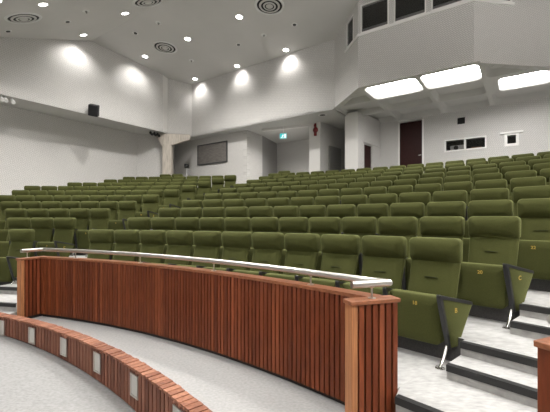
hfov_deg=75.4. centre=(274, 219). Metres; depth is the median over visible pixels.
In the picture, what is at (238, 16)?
recessed light
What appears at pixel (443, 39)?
wall
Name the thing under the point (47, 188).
chair
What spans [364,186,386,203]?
chair
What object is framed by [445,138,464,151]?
window
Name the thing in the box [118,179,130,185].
chair
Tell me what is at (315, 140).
wall
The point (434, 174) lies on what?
chair
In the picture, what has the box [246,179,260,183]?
chair
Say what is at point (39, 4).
recessed light
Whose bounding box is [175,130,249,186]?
wall
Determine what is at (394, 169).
chair
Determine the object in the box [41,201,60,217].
chair
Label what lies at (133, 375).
step light
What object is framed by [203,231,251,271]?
chair
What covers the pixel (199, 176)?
chair
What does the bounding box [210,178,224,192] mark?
chair
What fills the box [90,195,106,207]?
chair
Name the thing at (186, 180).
chair
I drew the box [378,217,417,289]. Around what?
chair
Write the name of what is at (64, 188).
chair
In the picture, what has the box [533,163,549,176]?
chair
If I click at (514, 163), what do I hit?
chair
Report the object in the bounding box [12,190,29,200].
chair
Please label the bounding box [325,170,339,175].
chair
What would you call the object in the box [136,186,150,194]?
chair
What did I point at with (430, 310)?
chair
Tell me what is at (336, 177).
chair
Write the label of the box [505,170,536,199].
chair
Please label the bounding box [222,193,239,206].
chair
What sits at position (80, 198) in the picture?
chair
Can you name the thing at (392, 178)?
chair
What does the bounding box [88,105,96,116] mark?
grille
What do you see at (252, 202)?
chair
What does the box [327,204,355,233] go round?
chair
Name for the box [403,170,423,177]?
chair
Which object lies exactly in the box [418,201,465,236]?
chair
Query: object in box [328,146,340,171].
door
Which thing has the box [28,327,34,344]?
step light
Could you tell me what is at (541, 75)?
light
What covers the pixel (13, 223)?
chair
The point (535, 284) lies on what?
floor
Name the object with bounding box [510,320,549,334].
trim
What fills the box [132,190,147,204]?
chair
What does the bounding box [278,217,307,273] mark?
chair
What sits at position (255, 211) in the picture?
chair
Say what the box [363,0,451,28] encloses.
wall
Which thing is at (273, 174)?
chair
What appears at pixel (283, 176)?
chair
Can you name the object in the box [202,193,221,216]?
chair
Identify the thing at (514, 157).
chair
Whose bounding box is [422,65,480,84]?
light
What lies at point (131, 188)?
chair
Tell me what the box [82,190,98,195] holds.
chair
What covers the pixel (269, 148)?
wall
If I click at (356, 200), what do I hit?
chair
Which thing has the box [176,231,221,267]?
chair
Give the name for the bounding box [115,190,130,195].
chair
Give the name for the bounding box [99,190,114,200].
chair
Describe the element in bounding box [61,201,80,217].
chair
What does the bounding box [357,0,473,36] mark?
trim
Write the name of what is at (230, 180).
chair
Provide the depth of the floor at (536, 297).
3.82 m
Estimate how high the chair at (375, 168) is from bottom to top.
1.112 m
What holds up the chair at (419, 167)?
on the floor
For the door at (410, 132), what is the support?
in the wall at (532, 116)
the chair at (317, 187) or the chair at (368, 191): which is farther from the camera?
the chair at (317, 187)
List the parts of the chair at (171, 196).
seat, backrest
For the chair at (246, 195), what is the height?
1.112 m
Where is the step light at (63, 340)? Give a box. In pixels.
[60,337,66,356]
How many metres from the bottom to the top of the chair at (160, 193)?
1.112 m
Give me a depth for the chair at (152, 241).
6.25 m
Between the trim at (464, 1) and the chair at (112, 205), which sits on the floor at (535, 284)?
the chair at (112, 205)
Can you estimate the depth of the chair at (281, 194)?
8.98 m
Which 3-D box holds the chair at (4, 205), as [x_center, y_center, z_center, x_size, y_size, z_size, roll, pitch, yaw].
[-7.247,0.065,9.484,0.630,1.112,0.741,0,0,-3]
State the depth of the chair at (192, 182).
12.92 m
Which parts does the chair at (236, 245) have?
seat, backrest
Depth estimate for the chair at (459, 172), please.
8.40 m
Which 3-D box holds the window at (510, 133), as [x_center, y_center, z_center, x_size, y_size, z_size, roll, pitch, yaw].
[7.882,-2.677,11.861,0.641,0.476,0.150,0,0,35]
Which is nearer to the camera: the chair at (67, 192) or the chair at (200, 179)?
the chair at (67, 192)
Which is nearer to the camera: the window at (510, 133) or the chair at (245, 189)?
the chair at (245, 189)
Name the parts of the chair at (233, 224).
seat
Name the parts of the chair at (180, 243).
backrest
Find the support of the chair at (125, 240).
on the floor at (432, 387)
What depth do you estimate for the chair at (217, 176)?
14.56 m
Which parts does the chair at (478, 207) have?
seat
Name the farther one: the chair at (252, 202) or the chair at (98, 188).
the chair at (98, 188)
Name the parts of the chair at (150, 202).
seat, backrest, panel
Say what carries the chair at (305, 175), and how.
on the floor
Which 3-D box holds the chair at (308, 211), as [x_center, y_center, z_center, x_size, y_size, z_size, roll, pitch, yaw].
[0.550,0.291,6.555,0.673,1.112,0.741,0,0,33]
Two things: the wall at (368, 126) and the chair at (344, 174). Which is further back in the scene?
the wall at (368, 126)
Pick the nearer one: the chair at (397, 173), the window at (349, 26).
the chair at (397, 173)
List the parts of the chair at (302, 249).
seat, arm trim, backrest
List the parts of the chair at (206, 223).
seat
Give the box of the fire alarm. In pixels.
[313,123,317,135]
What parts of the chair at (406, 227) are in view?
backrest, arm trim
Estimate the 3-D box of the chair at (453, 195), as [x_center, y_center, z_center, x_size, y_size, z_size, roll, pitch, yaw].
[2.810,0.065,5.923,0.684,1.112,0.741,0,0,42]
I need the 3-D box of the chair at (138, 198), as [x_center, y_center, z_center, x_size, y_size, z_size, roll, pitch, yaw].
[-4.225,-0.159,10.211,0.630,1.112,0.741,0,0,9]
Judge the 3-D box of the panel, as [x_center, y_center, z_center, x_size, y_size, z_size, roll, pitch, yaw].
[-2.956,-3.075,16.689,1.935,0.970,0.051,0,0,35]
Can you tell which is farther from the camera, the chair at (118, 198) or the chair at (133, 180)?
the chair at (133, 180)
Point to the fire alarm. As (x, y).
(315, 129)
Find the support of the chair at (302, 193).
on the floor
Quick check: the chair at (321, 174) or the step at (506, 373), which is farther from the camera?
the chair at (321, 174)
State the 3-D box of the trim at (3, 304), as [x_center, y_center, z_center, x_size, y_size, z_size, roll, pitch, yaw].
[-6.740,1.334,5.632,5.495,0.055,0.433,0,0,-2]
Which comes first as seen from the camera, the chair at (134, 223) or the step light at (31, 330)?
the step light at (31, 330)
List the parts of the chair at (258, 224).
seat, backrest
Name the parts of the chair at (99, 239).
backrest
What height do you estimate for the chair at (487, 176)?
1.112 m
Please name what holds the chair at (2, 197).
on the floor
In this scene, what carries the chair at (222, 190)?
on the floor
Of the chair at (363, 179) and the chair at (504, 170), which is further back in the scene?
the chair at (363, 179)
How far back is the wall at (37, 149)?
13.47 m
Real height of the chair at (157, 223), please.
1.112 m
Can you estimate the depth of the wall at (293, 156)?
17.72 m
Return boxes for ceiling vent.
[4,12,41,23]
[132,0,162,7]
[152,41,177,53]
[254,0,284,14]
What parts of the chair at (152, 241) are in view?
backrest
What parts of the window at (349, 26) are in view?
pane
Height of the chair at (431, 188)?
1.112 m
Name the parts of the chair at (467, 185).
backrest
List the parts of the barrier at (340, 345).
post, return panel, cap rail, slat panel, handrail, cap rail, post, cap rail, slat panel, return panel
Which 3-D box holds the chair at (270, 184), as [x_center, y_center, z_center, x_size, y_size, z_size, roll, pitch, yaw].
[-0.127,-0.598,10.869,0.653,1.112,0.741,0,0,23]
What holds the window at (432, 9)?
in the wall at (443, 39)
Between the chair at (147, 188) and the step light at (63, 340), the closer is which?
the step light at (63, 340)
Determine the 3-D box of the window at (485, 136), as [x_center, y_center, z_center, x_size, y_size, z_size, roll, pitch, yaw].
[7.027,-2.665,12.484,0.672,0.440,0.110,0,0,35]
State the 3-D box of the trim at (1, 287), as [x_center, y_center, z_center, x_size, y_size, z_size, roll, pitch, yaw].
[-4.474,1.218,6.208,0.956,0.055,0.068,0,0,11]
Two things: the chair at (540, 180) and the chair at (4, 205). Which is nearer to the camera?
the chair at (540, 180)
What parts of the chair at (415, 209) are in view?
backrest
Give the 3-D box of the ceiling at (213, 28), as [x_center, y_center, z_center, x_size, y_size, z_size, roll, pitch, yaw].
[-1.372,-5.615,0.656,35.005,2.330,31.504,0,0,35]
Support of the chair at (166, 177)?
on the floor
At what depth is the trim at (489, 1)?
8.89 m
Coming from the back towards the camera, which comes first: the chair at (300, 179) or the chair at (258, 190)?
the chair at (300, 179)
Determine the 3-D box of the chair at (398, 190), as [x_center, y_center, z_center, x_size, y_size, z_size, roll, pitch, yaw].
[2.485,-0.159,7.340,0.635,1.112,0.741,0,0,38]
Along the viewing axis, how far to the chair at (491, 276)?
3.88 m
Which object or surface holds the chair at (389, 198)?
on the floor at (535, 284)
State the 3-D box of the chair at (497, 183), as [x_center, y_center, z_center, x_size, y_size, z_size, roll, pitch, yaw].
[3.723,-0.159,6.274,0.635,1.112,0.741,0,0,44]
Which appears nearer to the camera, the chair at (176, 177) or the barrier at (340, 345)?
the barrier at (340, 345)
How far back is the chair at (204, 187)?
12.80 m
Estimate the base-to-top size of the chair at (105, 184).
1.112 m
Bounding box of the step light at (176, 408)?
[173,404,181,411]
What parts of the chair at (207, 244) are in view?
backrest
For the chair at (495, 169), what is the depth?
8.04 m
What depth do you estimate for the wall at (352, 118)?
13.24 m
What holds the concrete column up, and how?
on the floor
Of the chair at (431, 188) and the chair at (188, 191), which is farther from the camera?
the chair at (188, 191)
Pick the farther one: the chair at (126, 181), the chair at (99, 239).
the chair at (126, 181)
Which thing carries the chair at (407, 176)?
on the floor
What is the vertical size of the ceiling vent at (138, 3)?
0.330 m
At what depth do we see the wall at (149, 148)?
16.29 m
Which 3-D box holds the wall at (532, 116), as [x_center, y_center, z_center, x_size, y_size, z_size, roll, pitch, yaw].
[7.432,-1.490,12.292,7.632,4.980,0.200,0,0,35]
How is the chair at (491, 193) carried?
on the floor at (535, 284)
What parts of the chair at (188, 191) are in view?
seat, backrest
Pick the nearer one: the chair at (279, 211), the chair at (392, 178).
the chair at (279, 211)
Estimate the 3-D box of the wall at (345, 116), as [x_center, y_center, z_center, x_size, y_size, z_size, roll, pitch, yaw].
[3.023,-1.490,13.900,0.100,4.980,1.200,0,0,35]
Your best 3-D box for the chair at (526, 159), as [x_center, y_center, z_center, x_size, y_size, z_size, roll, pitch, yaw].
[6.189,-1.026,8.780,0.653,1.112,0.741,0,0,44]
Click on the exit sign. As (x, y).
(283, 135)
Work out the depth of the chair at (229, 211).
7.58 m
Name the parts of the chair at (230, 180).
backrest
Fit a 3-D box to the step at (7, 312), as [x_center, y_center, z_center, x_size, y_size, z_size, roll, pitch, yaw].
[-6.721,1.490,5.479,5.512,0.120,0.689,0,0,-1]
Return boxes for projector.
[450,145,463,149]
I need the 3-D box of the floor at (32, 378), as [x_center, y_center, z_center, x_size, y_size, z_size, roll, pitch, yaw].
[-7.351,1.692,-3.420,17.944,0.959,17.944,0,0,0]
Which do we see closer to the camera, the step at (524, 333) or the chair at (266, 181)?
the step at (524, 333)
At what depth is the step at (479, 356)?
2.91 m
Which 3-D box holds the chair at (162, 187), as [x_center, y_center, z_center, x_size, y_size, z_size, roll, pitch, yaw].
[-4.055,-0.598,11.963,0.630,1.112,0.741,0,0,8]
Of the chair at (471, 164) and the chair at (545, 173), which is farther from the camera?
the chair at (471, 164)
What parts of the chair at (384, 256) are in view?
seat, backrest, arm trim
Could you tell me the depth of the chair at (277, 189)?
10.05 m
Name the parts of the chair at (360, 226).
seat, backrest, arm trim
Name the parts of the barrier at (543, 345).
cap rail, post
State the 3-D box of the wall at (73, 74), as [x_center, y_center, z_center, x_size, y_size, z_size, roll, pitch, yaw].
[-9.236,-5.315,10.180,0.151,2.870,14.202,0,0,36]
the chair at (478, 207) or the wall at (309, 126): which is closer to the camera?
the chair at (478, 207)
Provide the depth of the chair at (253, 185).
11.29 m
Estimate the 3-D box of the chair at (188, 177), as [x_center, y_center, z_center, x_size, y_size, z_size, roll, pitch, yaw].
[-3.490,-1.236,14.544,0.630,1.112,0.741,0,0,9]
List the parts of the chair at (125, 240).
backrest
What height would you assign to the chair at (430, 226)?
1.112 m
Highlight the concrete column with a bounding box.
[156,133,189,175]
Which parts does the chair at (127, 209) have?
seat, backrest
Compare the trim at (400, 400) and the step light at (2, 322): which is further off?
the step light at (2, 322)
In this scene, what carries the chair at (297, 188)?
on the floor
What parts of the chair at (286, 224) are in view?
seat, backrest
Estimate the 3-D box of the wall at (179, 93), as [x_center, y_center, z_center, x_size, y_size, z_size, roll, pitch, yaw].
[-4.454,-5.315,16.609,1.135,2.870,0.150,0,0,-31]
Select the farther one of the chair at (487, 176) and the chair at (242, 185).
the chair at (242, 185)
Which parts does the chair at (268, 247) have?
seat, backrest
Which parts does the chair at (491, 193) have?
seat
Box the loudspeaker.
[88,104,99,116]
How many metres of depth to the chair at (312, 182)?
10.60 m
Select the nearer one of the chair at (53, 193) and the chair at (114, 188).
the chair at (53, 193)
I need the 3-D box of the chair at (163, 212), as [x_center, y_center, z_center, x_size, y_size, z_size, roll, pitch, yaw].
[-2.566,0.291,8.022,0.673,1.112,0.741,0,0,18]
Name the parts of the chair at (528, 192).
backrest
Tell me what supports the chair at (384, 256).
on the floor at (432, 387)
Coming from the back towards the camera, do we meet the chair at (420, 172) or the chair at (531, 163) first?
the chair at (420, 172)
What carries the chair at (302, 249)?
on the floor at (432, 387)
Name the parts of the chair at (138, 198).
backrest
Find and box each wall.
[0,37,162,132]
[0,105,136,194]
[0,312,211,411]
[137,134,161,178]
[163,75,167,133]
[168,79,191,136]
[173,145,174,173]
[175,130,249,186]
[192,39,334,136]
[243,130,261,182]
[262,136,276,175]
[277,139,308,174]
[309,126,310,173]
[311,122,319,171]
[320,122,344,171]
[335,2,362,108]
[345,116,346,168]
[347,111,357,170]
[358,0,473,87]
[358,111,379,169]
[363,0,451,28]
[380,97,549,168]
[447,136,515,150]
[474,0,549,70]
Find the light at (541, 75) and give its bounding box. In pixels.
[499,71,549,86]
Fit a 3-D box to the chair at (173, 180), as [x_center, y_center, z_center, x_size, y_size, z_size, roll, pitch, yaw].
[-3.862,-1.026,13.712,0.630,1.112,0.741,0,0,8]
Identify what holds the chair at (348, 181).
on the floor
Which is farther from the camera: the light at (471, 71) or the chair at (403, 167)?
the chair at (403, 167)
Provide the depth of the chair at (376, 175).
10.53 m
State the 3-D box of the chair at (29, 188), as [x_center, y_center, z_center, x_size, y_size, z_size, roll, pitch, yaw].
[-8.370,-0.598,12.033,0.630,1.112,0.741,0,0,-7]
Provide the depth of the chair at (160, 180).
14.01 m
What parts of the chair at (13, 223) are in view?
seat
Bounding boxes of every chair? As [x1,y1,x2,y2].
[0,195,15,215]
[0,201,20,229]
[0,209,26,241]
[0,218,30,256]
[0,229,34,283]
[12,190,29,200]
[16,195,34,208]
[21,201,40,217]
[24,186,40,190]
[27,209,48,228]
[30,190,47,195]
[30,218,53,256]
[35,195,53,208]
[37,218,76,256]
[41,186,56,194]
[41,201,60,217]
[48,190,64,200]
[48,208,68,241]
[54,195,71,201]
[58,186,73,190]
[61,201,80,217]
[65,190,81,195]
[67,182,81,186]
[69,208,89,255]
[70,208,110,255]
[72,195,89,207]
[74,186,89,190]
[80,201,99,229]
[82,182,96,189]
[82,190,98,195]
[87,229,113,259]
[89,201,117,229]
[90,186,104,190]
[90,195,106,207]
[97,182,111,189]
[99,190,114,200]
[104,179,116,182]
[105,186,120,190]
[107,195,124,211]
[108,201,136,230]
[109,217,150,261]
[112,182,125,186]
[113,230,139,261]
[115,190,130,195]
[116,195,141,219]
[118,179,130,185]
[121,186,135,194]
[127,182,140,186]
[131,179,143,182]
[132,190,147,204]
[135,195,158,227]
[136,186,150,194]
[136,217,174,261]
[138,230,165,262]
[140,190,163,211]
[141,182,154,185]
[145,179,157,182]
[151,185,165,199]
[155,182,168,185]
[156,230,193,264]
[157,189,179,212]
[158,179,170,182]
[158,208,179,229]
[161,176,172,181]
[161,217,198,262]
[162,185,180,204]
[164,182,182,198]
[172,179,183,182]
[174,176,185,181]
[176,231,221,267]
[178,185,195,208]
[179,181,196,199]
[180,207,201,230]
[182,200,201,207]
[185,179,197,189]
[186,176,198,185]
[188,217,224,264]
[194,181,210,207]
[196,176,210,190]
[196,178,210,194]
[199,199,222,230]
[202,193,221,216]
[202,207,224,217]
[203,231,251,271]
[210,175,223,190]
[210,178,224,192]
[216,217,250,267]
[220,188,236,193]
[221,207,247,245]
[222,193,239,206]
[223,199,244,230]
[224,175,235,187]
[232,232,283,275]
[234,183,249,188]
[237,187,253,198]
[240,192,258,206]
[245,198,266,216]
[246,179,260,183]
[246,217,278,270]
[249,206,272,232]
[250,183,265,187]
[254,187,270,197]
[259,176,271,182]
[259,191,277,205]
[262,179,276,186]
[265,233,319,281]
[267,182,282,191]
[267,197,289,216]
[268,173,280,178]
[272,186,289,192]
[273,175,286,181]
[273,206,298,232]
[278,178,292,185]
[278,191,296,205]
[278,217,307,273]
[282,172,294,177]
[284,181,299,186]
[288,175,301,180]
[290,185,307,196]
[290,197,313,216]
[294,177,309,184]
[296,172,309,176]
[298,190,317,204]
[299,205,325,232]
[301,180,317,189]
[301,234,359,287]
[303,174,317,177]
[309,184,327,195]
[309,217,340,277]
[310,176,326,183]
[311,171,324,174]
[315,196,339,216]
[318,173,332,179]
[319,179,336,188]
[319,189,339,196]
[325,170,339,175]
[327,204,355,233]
[328,175,343,180]
[329,183,347,204]
[334,172,349,178]
[337,178,355,187]
[341,169,354,174]
[341,188,362,196]
[341,195,367,216]
[342,217,376,275]
[342,235,406,294]
[345,174,362,181]
[349,182,369,194]
[351,171,366,176]
[356,168,371,172]
[357,177,375,186]
[357,203,388,235]
[364,173,381,180]
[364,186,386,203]
[368,169,384,175]
[369,193,397,216]
[371,180,391,193]
[373,167,387,171]
[377,175,397,185]
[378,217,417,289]
[383,171,401,179]
[386,168,402,174]
[388,185,412,202]
[389,165,405,174]
[390,202,424,236]
[390,237,472,370]
[394,179,416,191]
[399,174,419,183]
[399,192,430,235]
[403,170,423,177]
[404,166,422,170]
[406,216,464,289]
[407,164,423,170]
[415,183,441,201]
[418,177,442,187]
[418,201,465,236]
[422,172,444,190]
[424,165,442,172]
[425,168,445,190]
[426,162,443,167]
[433,190,467,204]
[443,181,472,220]
[445,160,463,164]
[445,163,464,172]
[445,175,470,182]
[446,170,470,176]
[448,166,470,170]
[457,216,533,329]
[462,199,512,261]
[463,188,508,237]
[466,158,485,165]
[467,161,488,182]
[468,179,506,218]
[473,163,496,169]
[473,167,498,188]
[473,172,501,188]
[488,156,508,163]
[490,158,513,172]
[499,161,525,172]
[501,165,529,178]
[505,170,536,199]
[510,176,545,213]
[511,153,533,160]
[513,185,549,215]
[516,155,540,164]
[517,198,549,279]
[528,158,549,169]
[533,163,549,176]
[537,151,549,158]
[540,168,549,184]
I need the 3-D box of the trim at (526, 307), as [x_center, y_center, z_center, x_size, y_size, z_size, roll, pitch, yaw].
[2.791,0.872,3.140,0.069,0.055,1.079,0,0,-39]
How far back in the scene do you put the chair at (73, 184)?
13.23 m
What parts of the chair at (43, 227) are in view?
arm trim, backrest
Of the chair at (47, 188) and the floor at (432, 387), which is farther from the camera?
the chair at (47, 188)
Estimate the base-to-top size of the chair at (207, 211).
1.112 m
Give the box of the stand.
[184,164,189,176]
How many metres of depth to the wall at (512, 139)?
14.41 m
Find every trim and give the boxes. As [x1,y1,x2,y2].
[0,286,16,290]
[0,302,16,306]
[344,35,357,52]
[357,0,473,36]
[395,394,443,411]
[398,119,423,164]
[446,363,536,399]
[460,340,536,367]
[474,0,514,4]
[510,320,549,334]
[519,303,549,314]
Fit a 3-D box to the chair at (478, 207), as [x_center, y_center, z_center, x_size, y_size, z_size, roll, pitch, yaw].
[2.775,0.291,4.739,0.741,1.112,0.673,0,0,-44]
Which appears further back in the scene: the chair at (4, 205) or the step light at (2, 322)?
the chair at (4, 205)
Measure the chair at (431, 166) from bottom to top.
1.112 m
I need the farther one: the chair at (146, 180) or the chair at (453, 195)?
the chair at (146, 180)
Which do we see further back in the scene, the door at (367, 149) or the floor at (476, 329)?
the door at (367, 149)
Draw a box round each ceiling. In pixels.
[0,0,460,84]
[0,61,549,143]
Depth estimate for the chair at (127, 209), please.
9.49 m
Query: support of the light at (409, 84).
attached to the ceiling at (334, 118)
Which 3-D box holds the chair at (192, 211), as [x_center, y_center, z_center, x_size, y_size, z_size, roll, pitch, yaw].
[-2.021,0.291,7.836,0.673,1.112,0.741,0,0,20]
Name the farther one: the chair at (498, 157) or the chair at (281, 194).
the chair at (498, 157)
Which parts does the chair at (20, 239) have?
seat, panel trim, panel, backrest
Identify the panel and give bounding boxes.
[197,141,227,165]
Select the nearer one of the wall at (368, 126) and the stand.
the wall at (368, 126)
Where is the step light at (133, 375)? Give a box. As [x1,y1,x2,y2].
[130,372,137,400]
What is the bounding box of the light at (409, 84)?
[367,79,420,95]
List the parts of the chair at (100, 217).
seat, backrest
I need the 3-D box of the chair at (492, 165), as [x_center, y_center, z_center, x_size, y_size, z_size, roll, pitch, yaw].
[5.029,-0.814,8.656,0.662,1.112,0.741,0,0,42]
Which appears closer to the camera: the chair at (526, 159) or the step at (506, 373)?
the step at (506, 373)
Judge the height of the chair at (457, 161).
1.112 m
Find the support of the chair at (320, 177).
on the floor
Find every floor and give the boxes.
[0,281,536,360]
[0,294,536,411]
[0,335,135,411]
[31,316,344,411]
[69,255,549,321]
[70,249,549,291]
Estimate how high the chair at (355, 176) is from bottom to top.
1.112 m
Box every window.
[346,15,352,47]
[361,0,388,32]
[394,0,425,22]
[431,0,463,10]
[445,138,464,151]
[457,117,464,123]
[464,135,486,149]
[500,130,522,146]
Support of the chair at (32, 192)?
on the floor
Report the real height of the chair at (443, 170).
1.112 m
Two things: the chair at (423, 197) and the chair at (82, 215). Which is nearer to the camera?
the chair at (423, 197)
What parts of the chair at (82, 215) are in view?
arm trim, backrest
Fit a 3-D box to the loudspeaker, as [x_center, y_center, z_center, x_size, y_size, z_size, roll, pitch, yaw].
[-6.700,-4.022,13.181,0.377,0.503,0.466,0,0,-15]
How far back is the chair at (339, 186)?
9.24 m
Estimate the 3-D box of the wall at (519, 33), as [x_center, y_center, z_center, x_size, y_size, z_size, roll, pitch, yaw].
[7.697,-5.315,9.364,5.665,2.870,0.151,0,0,-10]
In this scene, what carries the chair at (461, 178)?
on the floor
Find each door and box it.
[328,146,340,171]
[364,145,370,167]
[400,120,421,166]
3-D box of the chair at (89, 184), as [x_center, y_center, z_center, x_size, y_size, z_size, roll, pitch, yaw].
[-6.923,-0.814,13.015,0.630,1.112,0.741,0,0,-1]
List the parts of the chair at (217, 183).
backrest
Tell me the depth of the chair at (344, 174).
11.93 m
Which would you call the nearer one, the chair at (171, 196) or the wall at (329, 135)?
the chair at (171, 196)
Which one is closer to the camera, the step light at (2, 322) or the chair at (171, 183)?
the step light at (2, 322)
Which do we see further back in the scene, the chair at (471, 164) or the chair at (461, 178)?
the chair at (471, 164)
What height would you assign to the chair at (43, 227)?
1.112 m
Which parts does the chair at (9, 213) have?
seat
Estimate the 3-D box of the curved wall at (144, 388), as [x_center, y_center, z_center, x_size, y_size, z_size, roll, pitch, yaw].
[-2.026,1.556,3.442,6.356,0.576,0.690,0,0,38]
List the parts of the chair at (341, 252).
seat, backrest, arm trim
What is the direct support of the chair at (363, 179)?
on the floor
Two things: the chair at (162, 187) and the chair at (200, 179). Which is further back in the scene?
the chair at (200, 179)
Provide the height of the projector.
0.300 m
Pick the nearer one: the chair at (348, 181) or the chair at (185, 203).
the chair at (185, 203)
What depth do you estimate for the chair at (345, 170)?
12.73 m
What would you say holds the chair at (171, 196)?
on the floor
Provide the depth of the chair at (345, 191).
8.14 m
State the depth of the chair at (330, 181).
10.33 m
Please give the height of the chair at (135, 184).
1.112 m
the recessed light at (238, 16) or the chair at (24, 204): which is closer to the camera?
the chair at (24, 204)
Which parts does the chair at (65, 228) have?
seat, backrest, panel trim, panel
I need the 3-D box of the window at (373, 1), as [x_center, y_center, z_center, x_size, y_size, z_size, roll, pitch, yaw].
[2.876,-5.884,10.275,0.824,0.832,0.072,0,0,35]
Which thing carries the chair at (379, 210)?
on the floor at (536, 297)
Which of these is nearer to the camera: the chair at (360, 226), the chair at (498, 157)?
the chair at (360, 226)
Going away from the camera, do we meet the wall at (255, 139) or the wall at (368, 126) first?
the wall at (368, 126)
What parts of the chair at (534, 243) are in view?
seat, backrest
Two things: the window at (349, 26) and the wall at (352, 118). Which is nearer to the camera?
the window at (349, 26)
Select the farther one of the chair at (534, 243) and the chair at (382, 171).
the chair at (382, 171)
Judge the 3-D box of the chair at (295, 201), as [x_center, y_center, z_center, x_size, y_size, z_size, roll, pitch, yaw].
[0.448,0.065,7.647,0.684,1.112,0.741,0,0,30]
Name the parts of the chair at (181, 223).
seat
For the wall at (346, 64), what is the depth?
11.56 m
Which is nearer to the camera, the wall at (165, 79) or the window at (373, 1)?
the window at (373, 1)
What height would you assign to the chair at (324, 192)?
1.112 m
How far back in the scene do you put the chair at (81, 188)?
12.37 m
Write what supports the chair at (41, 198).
on the floor
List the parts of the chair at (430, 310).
seat, backrest, leg, panel trim, panel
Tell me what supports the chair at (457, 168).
on the floor
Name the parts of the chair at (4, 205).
seat, backrest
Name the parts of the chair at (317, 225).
seat, backrest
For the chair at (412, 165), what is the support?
on the floor
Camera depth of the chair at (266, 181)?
12.11 m
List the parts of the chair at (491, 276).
seat, backrest, leg, panel trim, panel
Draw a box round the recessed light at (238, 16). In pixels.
[235,14,243,19]
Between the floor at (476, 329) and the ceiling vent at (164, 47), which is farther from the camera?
the ceiling vent at (164, 47)
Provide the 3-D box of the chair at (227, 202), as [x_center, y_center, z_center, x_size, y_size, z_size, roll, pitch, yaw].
[-1.126,0.065,8.428,0.684,1.112,0.741,0,0,23]
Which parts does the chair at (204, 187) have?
seat, backrest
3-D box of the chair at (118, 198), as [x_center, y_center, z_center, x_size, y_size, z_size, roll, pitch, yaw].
[-4.760,-0.159,10.284,0.630,1.112,0.741,0,0,7]
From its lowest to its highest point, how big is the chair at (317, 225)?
1.112 m
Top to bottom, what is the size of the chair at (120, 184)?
1.112 m
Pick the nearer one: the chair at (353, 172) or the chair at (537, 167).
the chair at (537, 167)
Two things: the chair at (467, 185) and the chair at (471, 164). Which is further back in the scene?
the chair at (471, 164)
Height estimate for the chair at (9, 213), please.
1.112 m
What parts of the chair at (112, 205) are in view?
backrest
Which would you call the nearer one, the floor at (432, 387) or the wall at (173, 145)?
the floor at (432, 387)
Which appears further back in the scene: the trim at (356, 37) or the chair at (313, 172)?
the chair at (313, 172)
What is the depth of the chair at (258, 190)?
10.27 m
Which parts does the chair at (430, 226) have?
seat, backrest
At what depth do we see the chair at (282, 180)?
11.89 m
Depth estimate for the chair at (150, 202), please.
10.33 m
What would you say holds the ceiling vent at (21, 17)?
in the ceiling at (213, 28)
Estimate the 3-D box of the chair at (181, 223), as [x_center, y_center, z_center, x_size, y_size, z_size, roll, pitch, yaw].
[-1.877,0.521,6.837,0.669,1.112,0.741,0,0,22]
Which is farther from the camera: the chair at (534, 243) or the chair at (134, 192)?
the chair at (134, 192)
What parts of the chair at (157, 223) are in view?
seat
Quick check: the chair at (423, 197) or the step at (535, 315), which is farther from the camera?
the chair at (423, 197)
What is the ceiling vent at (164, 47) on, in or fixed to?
in the ceiling at (213, 28)
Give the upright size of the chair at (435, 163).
1.112 m
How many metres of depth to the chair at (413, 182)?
8.29 m
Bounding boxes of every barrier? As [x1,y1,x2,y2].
[16,248,399,411]
[534,315,549,411]
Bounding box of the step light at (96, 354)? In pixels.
[93,351,100,374]
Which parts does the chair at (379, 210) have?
backrest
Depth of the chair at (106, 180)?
14.13 m
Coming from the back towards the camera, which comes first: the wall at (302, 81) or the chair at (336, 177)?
the wall at (302, 81)
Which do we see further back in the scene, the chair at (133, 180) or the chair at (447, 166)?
the chair at (133, 180)
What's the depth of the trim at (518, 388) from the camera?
2.66 m
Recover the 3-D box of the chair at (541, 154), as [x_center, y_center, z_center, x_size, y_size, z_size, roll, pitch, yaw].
[7.022,-1.236,9.194,0.658,1.112,0.741,0,0,45]
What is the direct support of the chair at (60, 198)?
on the floor
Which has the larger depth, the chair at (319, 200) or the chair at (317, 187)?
the chair at (317, 187)
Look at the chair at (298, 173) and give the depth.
13.49 m
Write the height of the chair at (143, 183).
1.112 m
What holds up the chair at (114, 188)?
on the floor
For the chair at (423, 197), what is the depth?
6.44 m
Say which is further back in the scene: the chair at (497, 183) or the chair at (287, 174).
the chair at (287, 174)
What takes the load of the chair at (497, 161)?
on the floor
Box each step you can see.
[0,283,16,293]
[0,311,16,314]
[447,355,536,408]
[461,339,536,375]
[510,316,549,338]
[520,303,549,319]
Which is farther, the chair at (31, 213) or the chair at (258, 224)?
the chair at (31, 213)
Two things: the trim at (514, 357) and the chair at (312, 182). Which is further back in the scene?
the chair at (312, 182)
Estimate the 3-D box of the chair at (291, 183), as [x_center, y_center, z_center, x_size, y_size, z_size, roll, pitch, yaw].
[0.387,-0.598,10.644,0.653,1.112,0.741,0,0,25]
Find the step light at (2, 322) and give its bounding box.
[0,320,5,335]
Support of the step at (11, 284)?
on the floor at (432, 387)
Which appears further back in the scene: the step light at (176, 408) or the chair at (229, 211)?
the chair at (229, 211)
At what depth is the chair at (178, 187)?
12.10 m
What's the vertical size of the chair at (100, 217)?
1.112 m
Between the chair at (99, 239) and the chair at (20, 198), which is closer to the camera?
the chair at (99, 239)
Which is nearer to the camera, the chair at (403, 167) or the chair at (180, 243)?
the chair at (180, 243)
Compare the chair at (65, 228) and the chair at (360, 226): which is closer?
the chair at (360, 226)
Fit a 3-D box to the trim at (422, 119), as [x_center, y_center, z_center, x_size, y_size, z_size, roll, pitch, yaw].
[5.250,-1.390,13.751,0.958,4.780,0.115,0,0,35]
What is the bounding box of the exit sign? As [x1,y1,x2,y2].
[280,126,286,138]
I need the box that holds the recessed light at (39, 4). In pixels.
[37,3,48,6]
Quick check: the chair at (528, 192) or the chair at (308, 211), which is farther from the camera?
the chair at (308, 211)

